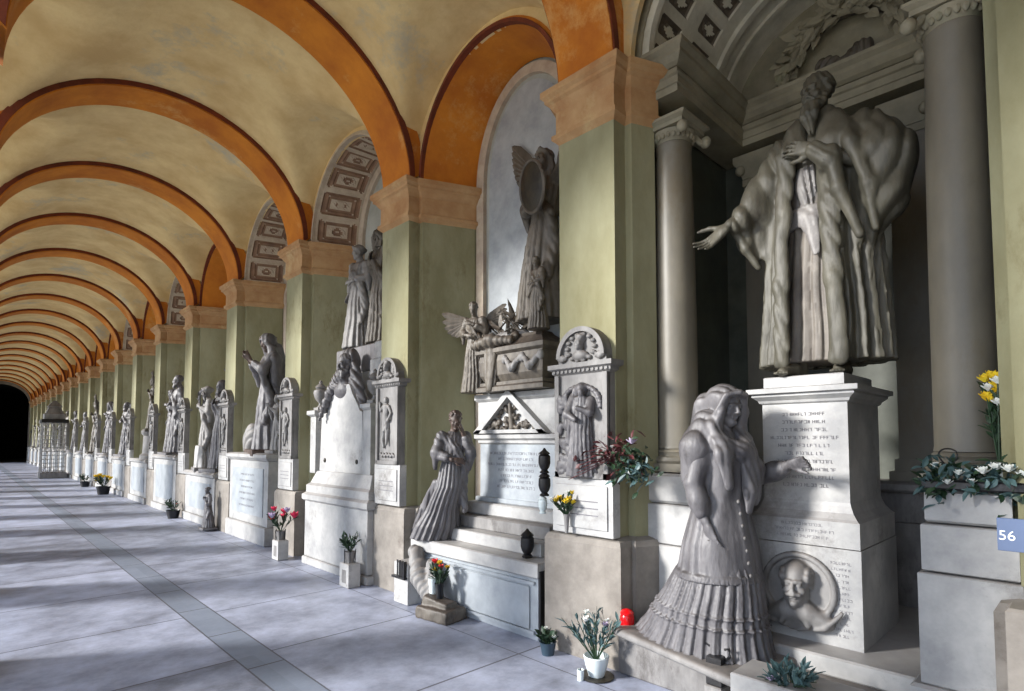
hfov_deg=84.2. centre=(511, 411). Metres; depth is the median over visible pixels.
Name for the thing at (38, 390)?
arch
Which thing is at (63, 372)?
arch
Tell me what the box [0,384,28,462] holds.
doorway
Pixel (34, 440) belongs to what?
statue
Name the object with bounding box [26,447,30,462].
tomb
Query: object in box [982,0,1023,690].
wall pier
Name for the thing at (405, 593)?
stand
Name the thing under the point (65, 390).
wall pier
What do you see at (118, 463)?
tomb
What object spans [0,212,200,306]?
arch
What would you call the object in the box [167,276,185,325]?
arch
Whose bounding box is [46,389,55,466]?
wall pier
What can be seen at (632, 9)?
wall
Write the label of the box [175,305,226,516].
wall pier
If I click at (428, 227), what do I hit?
wall pier
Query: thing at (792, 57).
wreath
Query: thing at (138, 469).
tomb
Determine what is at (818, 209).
figurine
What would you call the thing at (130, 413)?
stele
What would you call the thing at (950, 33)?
marble column
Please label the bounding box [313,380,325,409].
stone urn
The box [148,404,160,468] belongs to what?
stele
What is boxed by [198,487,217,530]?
statuette
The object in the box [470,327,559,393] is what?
draped sarcophagus
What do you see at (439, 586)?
metal vase
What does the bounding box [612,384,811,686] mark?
figurine
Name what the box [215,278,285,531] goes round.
wall pier
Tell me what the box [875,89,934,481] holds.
pilaster
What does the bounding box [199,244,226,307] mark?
arch
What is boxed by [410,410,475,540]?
figurine
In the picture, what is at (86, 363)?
arch
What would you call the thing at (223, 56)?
ceiling
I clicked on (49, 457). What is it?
tomb
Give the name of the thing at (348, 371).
figurine
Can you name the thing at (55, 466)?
tomb
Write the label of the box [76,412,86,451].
statue
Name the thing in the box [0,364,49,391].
arch
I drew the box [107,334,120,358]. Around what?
arch
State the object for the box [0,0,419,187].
arch
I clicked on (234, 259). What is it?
arch
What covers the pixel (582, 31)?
arch
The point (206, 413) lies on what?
statue
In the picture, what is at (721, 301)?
wall
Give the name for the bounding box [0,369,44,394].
arch
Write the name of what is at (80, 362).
arch
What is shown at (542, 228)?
figurine
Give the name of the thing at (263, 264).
arch
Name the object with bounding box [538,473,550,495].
lantern
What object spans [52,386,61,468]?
wall pier
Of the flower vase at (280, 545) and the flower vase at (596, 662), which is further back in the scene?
the flower vase at (280, 545)
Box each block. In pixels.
[648,472,690,591]
[910,490,1023,690]
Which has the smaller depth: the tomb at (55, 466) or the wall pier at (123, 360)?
the wall pier at (123, 360)
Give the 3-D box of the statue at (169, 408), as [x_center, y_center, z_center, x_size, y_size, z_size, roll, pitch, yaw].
[-8.230,0.251,13.820,0.581,1.623,0.546,-2,-4,41]
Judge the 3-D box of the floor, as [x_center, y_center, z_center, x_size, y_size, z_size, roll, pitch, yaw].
[-20.897,2.944,25.578,5.600,0.120,78.000,3,-4,-44]
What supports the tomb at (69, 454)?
on the floor
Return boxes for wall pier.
[26,401,33,460]
[29,399,36,462]
[33,397,40,462]
[37,395,45,463]
[43,392,49,440]
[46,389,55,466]
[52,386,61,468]
[58,382,69,463]
[64,377,77,471]
[72,372,87,478]
[81,366,99,480]
[93,359,114,485]
[107,350,132,485]
[124,338,155,497]
[146,324,185,505]
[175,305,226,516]
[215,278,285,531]
[273,239,355,556]
[370,174,481,591]
[540,48,667,671]
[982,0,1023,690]
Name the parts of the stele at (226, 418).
cornice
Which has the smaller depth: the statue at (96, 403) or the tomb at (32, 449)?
the statue at (96, 403)
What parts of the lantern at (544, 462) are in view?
lantern lid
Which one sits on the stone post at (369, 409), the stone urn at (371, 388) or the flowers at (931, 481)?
the stone urn at (371, 388)
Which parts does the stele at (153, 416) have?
cornice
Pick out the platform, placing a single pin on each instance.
(892, 663)
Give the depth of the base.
6.81 m
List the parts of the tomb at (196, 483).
panel, cornice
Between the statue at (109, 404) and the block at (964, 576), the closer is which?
the block at (964, 576)
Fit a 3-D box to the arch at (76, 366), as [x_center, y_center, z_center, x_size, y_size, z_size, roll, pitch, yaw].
[-18.900,-2.189,25.240,0.632,1.180,2.172,3,-4,-44]
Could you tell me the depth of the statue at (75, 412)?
25.07 m
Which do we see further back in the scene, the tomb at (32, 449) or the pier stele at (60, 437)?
the tomb at (32, 449)
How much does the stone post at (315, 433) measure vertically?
0.850 m
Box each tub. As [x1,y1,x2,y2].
[79,473,89,486]
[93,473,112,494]
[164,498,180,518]
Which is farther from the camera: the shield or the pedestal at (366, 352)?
the pedestal at (366, 352)
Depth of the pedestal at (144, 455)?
14.88 m
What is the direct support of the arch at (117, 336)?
on the wall pier at (123, 360)
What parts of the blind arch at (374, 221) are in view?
frame, panel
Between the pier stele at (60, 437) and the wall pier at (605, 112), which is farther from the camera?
the pier stele at (60, 437)
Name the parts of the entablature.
cornice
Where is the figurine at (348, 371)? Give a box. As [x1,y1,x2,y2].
[318,348,366,420]
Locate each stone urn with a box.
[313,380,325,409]
[367,369,378,402]
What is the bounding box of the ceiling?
[0,0,543,392]
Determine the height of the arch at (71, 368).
1.570 m
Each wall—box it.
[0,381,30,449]
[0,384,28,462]
[74,0,644,376]
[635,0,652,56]
[654,147,898,478]
[712,0,896,170]
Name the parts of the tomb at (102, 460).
panel, cornice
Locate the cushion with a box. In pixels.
[243,423,254,450]
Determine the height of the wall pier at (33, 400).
4.460 m
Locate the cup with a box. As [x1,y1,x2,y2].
[577,668,583,680]
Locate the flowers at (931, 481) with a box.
[911,448,1023,516]
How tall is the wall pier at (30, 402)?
4.460 m
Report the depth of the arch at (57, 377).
29.25 m
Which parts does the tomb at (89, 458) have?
panel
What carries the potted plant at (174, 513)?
on the floor
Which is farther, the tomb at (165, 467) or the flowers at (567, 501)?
the tomb at (165, 467)
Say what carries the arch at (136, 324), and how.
on the wall pier at (143, 350)
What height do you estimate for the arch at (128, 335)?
1.180 m
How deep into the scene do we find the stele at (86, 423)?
21.69 m
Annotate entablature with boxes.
[638,33,923,169]
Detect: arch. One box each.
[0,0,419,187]
[0,78,312,244]
[0,161,245,281]
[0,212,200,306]
[0,248,167,324]
[0,273,142,338]
[0,293,123,349]
[0,309,107,358]
[0,321,94,365]
[0,331,84,371]
[0,340,74,376]
[0,348,67,381]
[0,354,60,385]
[0,360,54,388]
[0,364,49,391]
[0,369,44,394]
[0,373,40,396]
[0,376,36,398]
[0,379,32,400]
[75,363,78,376]
[84,354,88,371]
[94,344,105,365]
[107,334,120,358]
[123,319,132,349]
[142,300,155,339]
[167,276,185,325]
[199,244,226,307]
[244,197,287,283]
[283,263,286,355]
[311,130,378,245]
[358,165,382,302]
[419,15,555,186]
[542,0,623,82]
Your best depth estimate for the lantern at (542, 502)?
4.49 m
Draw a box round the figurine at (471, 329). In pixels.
[442,301,506,393]
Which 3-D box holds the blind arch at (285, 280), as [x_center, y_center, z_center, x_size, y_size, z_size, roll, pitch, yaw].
[-3.613,-0.683,9.747,0.050,5.540,1.560,3,-4,-44]
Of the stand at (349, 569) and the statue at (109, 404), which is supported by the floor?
the stand at (349, 569)
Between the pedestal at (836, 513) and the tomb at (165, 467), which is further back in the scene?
the tomb at (165, 467)
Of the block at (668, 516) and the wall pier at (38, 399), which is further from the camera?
the wall pier at (38, 399)
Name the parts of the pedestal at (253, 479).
panel, cornice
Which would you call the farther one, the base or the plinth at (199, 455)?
the plinth at (199, 455)
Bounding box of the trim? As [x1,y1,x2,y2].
[752,479,925,607]
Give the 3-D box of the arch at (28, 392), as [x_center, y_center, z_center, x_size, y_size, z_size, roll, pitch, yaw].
[-36.391,-1.605,40.387,3.673,1.570,0.564,3,-4,-44]
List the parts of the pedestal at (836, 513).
cornice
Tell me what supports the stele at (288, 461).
on the wall pier at (317, 273)
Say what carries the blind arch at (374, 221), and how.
attached to the niches
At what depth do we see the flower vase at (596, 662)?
3.82 m
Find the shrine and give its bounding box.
[37,401,68,478]
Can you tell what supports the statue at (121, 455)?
on the tomb at (118, 463)
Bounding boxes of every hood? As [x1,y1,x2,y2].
[107,401,113,410]
[259,333,285,394]
[371,229,382,252]
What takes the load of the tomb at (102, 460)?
on the floor
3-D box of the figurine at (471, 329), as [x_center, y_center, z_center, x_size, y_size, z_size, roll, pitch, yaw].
[-0.418,-0.672,5.961,0.747,0.959,0.356,0,-3,8]
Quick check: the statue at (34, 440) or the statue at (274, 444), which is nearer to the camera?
the statue at (274, 444)
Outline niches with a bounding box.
[365,57,711,316]
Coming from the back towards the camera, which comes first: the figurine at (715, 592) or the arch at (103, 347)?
the arch at (103, 347)
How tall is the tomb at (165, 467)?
1.270 m
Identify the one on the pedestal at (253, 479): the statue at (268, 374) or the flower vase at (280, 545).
the statue at (268, 374)
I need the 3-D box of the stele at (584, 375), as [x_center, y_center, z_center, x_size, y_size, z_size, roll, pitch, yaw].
[0.515,0.133,4.247,0.246,1.560,0.610,3,-4,-44]
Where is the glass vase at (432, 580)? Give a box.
[428,577,435,593]
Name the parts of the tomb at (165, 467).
panel, cornice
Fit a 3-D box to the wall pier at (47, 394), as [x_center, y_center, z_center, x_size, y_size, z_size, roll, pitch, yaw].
[-27.352,1.068,33.892,1.111,4.460,1.340,3,-4,-44]
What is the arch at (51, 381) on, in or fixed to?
on the wall pier at (52, 396)
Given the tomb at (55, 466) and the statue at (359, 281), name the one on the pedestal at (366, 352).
the statue at (359, 281)
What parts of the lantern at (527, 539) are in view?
lantern lid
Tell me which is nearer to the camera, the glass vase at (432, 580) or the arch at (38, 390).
the glass vase at (432, 580)
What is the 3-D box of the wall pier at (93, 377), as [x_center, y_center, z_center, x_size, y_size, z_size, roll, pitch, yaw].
[-16.054,0.482,22.196,1.111,4.460,1.340,3,-4,-44]
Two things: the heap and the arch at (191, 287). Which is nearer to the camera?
the heap
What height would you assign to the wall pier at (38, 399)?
4.460 m
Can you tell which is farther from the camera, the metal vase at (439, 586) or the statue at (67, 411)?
the statue at (67, 411)
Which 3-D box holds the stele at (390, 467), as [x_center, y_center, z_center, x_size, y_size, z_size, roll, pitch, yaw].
[-1.346,0.207,6.219,0.185,1.610,0.550,3,-4,-44]
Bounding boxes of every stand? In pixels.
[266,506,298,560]
[339,530,360,588]
[391,558,421,605]
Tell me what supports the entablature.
attached to the wall at (721, 301)
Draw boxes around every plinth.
[193,445,204,467]
[370,340,381,374]
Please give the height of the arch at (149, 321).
1.180 m
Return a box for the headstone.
[320,384,368,473]
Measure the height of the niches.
6.300 m
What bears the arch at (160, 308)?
on the wall pier at (170, 340)
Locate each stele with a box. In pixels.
[52,423,55,453]
[58,423,62,454]
[65,420,70,455]
[73,419,79,456]
[83,417,89,458]
[94,414,102,460]
[108,412,117,462]
[126,408,136,465]
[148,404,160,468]
[177,398,192,473]
[218,389,236,480]
[277,377,302,490]
[372,357,410,506]
[548,326,623,538]
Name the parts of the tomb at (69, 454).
panel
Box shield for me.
[519,158,545,214]
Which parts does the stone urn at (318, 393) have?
lid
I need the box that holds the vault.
[642,0,816,92]
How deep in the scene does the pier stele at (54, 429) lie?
29.47 m
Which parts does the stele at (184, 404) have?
cornice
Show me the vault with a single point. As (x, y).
(733, 35)
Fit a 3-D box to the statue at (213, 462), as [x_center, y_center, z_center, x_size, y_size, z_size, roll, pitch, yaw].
[-5.574,0.152,11.014,0.772,2.081,0.620,-2,-4,36]
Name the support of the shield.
attached to the figurine at (542, 228)
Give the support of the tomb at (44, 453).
on the floor
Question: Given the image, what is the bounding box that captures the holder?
[704,642,730,690]
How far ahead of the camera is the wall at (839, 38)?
4.94 m
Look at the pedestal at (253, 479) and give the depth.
8.96 m
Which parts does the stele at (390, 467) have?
cornice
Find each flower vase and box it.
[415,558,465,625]
[556,607,621,683]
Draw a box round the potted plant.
[534,626,558,656]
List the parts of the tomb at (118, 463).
panel, cornice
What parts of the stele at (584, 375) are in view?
cornice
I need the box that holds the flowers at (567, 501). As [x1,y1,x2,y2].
[548,490,577,532]
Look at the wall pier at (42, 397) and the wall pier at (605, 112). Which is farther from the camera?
the wall pier at (42, 397)
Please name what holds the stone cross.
attached to the statue at (374, 326)
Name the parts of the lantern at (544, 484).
lantern lid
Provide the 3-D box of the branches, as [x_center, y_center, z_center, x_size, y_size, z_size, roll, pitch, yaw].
[-0.019,-0.883,5.681,0.305,0.446,0.625,1,-3,-19]
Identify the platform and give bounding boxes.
[619,605,920,690]
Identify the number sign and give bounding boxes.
[996,517,1023,552]
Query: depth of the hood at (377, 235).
7.47 m
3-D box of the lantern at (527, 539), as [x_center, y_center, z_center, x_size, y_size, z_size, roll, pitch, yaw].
[0.129,1.095,4.744,0.118,0.238,0.118,3,-4,-44]
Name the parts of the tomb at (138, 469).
panel, cornice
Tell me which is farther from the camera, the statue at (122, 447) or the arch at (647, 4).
the statue at (122, 447)
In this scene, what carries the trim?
on the platform
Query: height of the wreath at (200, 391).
0.434 m
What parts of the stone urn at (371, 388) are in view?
lid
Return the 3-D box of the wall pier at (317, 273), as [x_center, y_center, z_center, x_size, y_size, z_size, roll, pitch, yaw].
[-2.873,-0.202,8.551,1.111,4.460,1.340,3,-4,-44]
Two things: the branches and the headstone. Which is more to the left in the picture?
the headstone
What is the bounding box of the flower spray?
[977,370,1002,476]
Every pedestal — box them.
[139,431,148,458]
[225,452,278,546]
[336,343,374,399]
[746,372,898,652]
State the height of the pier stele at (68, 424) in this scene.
1.610 m
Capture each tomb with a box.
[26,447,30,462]
[30,448,33,464]
[33,448,37,465]
[42,449,47,468]
[46,449,50,470]
[51,450,57,471]
[59,452,64,469]
[66,451,72,477]
[73,452,82,480]
[84,453,95,485]
[95,455,108,485]
[110,456,126,496]
[128,458,147,503]
[151,454,177,511]
[182,469,219,524]
[411,388,554,641]
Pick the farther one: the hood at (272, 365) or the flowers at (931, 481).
the hood at (272, 365)
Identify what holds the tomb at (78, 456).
on the floor
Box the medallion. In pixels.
[764,551,843,631]
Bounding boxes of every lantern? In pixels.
[521,528,533,557]
[538,448,550,472]
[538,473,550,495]
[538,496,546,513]
[620,608,633,624]
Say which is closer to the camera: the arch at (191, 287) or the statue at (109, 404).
the arch at (191, 287)
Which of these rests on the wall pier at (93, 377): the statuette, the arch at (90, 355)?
the arch at (90, 355)
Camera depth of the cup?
3.77 m
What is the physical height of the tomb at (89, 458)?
1.120 m
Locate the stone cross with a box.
[374,234,382,266]
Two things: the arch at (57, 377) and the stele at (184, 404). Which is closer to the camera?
the stele at (184, 404)
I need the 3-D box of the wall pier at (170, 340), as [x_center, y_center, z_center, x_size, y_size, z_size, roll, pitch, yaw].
[-8.522,0.091,14.399,1.111,4.460,1.340,3,-4,-44]
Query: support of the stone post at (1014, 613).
on the floor
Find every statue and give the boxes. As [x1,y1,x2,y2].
[30,416,36,447]
[35,423,39,447]
[57,410,68,450]
[66,410,76,451]
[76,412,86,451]
[86,394,98,453]
[96,401,113,455]
[113,402,130,456]
[120,404,130,456]
[142,370,154,431]
[157,389,173,453]
[161,375,183,455]
[191,386,214,472]
[198,365,225,472]
[242,333,285,455]
[264,394,279,452]
[342,244,371,349]
[365,229,382,344]
[527,256,549,331]
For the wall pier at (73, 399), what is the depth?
25.70 m
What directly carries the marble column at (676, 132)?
on the block at (668, 516)
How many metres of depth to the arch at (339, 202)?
8.19 m
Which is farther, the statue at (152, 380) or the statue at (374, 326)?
the statue at (152, 380)
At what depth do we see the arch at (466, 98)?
6.14 m
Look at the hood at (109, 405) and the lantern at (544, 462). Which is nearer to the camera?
the lantern at (544, 462)
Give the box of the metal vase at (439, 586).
[435,582,443,598]
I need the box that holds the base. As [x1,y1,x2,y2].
[302,471,377,585]
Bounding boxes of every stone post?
[307,410,321,472]
[360,403,375,474]
[1005,602,1023,690]
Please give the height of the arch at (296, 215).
1.570 m
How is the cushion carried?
on the pedestal at (253, 479)
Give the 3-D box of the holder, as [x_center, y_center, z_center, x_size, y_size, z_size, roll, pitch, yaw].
[1.170,1.546,3.222,0.120,0.435,0.164,3,-4,-44]
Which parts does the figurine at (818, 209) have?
sash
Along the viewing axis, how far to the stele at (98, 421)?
19.75 m
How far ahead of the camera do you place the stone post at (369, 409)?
6.63 m
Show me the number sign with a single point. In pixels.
(1010, 531)
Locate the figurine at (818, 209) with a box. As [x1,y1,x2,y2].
[692,70,919,376]
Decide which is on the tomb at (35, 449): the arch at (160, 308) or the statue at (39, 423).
the statue at (39, 423)
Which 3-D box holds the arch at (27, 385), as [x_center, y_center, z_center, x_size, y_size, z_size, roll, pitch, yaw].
[-34.508,-1.702,38.438,3.673,1.570,0.564,3,-4,-44]
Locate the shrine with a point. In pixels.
(54, 413)
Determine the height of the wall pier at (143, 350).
4.460 m
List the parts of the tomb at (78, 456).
panel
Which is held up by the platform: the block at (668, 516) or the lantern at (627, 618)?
the lantern at (627, 618)
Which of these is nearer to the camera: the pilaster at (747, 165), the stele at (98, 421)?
the pilaster at (747, 165)
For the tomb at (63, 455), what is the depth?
26.47 m
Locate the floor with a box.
[0,462,670,690]
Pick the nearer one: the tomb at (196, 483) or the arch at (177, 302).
the tomb at (196, 483)
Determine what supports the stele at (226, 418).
on the wall pier at (254, 309)
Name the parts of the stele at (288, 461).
cornice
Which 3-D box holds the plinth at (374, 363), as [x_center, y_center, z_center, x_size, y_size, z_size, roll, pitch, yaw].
[-1.577,-0.514,6.919,0.150,0.720,0.340,3,-4,-44]
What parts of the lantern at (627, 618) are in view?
lantern lid, lantern glass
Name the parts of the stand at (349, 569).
niche plate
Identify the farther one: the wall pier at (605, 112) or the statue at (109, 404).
the statue at (109, 404)
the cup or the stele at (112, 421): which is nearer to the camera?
the cup
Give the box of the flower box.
[730,653,864,690]
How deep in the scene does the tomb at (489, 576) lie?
5.26 m
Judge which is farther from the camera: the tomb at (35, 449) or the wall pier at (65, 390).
the tomb at (35, 449)
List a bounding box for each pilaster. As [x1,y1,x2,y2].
[733,144,780,461]
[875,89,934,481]
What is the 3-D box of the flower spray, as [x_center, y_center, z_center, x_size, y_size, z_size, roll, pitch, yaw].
[2.369,0.087,2.779,0.141,0.594,0.142,1,-3,-27]
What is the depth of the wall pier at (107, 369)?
19.86 m
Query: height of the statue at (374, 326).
1.753 m
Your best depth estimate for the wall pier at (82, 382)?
23.75 m
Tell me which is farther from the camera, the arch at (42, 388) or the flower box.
the arch at (42, 388)
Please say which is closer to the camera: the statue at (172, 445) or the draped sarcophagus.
the draped sarcophagus
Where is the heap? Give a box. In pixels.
[408,544,443,599]
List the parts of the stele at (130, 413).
cornice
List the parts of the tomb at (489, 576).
block cornice, recessed panel, pediment frame, cornice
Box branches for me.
[488,298,528,335]
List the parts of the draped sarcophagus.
lid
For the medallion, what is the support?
attached to the pedestal at (836, 513)
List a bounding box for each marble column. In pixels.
[652,106,710,472]
[899,0,1001,478]
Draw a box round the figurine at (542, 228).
[512,145,559,325]
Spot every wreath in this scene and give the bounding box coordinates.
[197,389,205,409]
[768,0,910,89]
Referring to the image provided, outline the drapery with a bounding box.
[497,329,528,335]

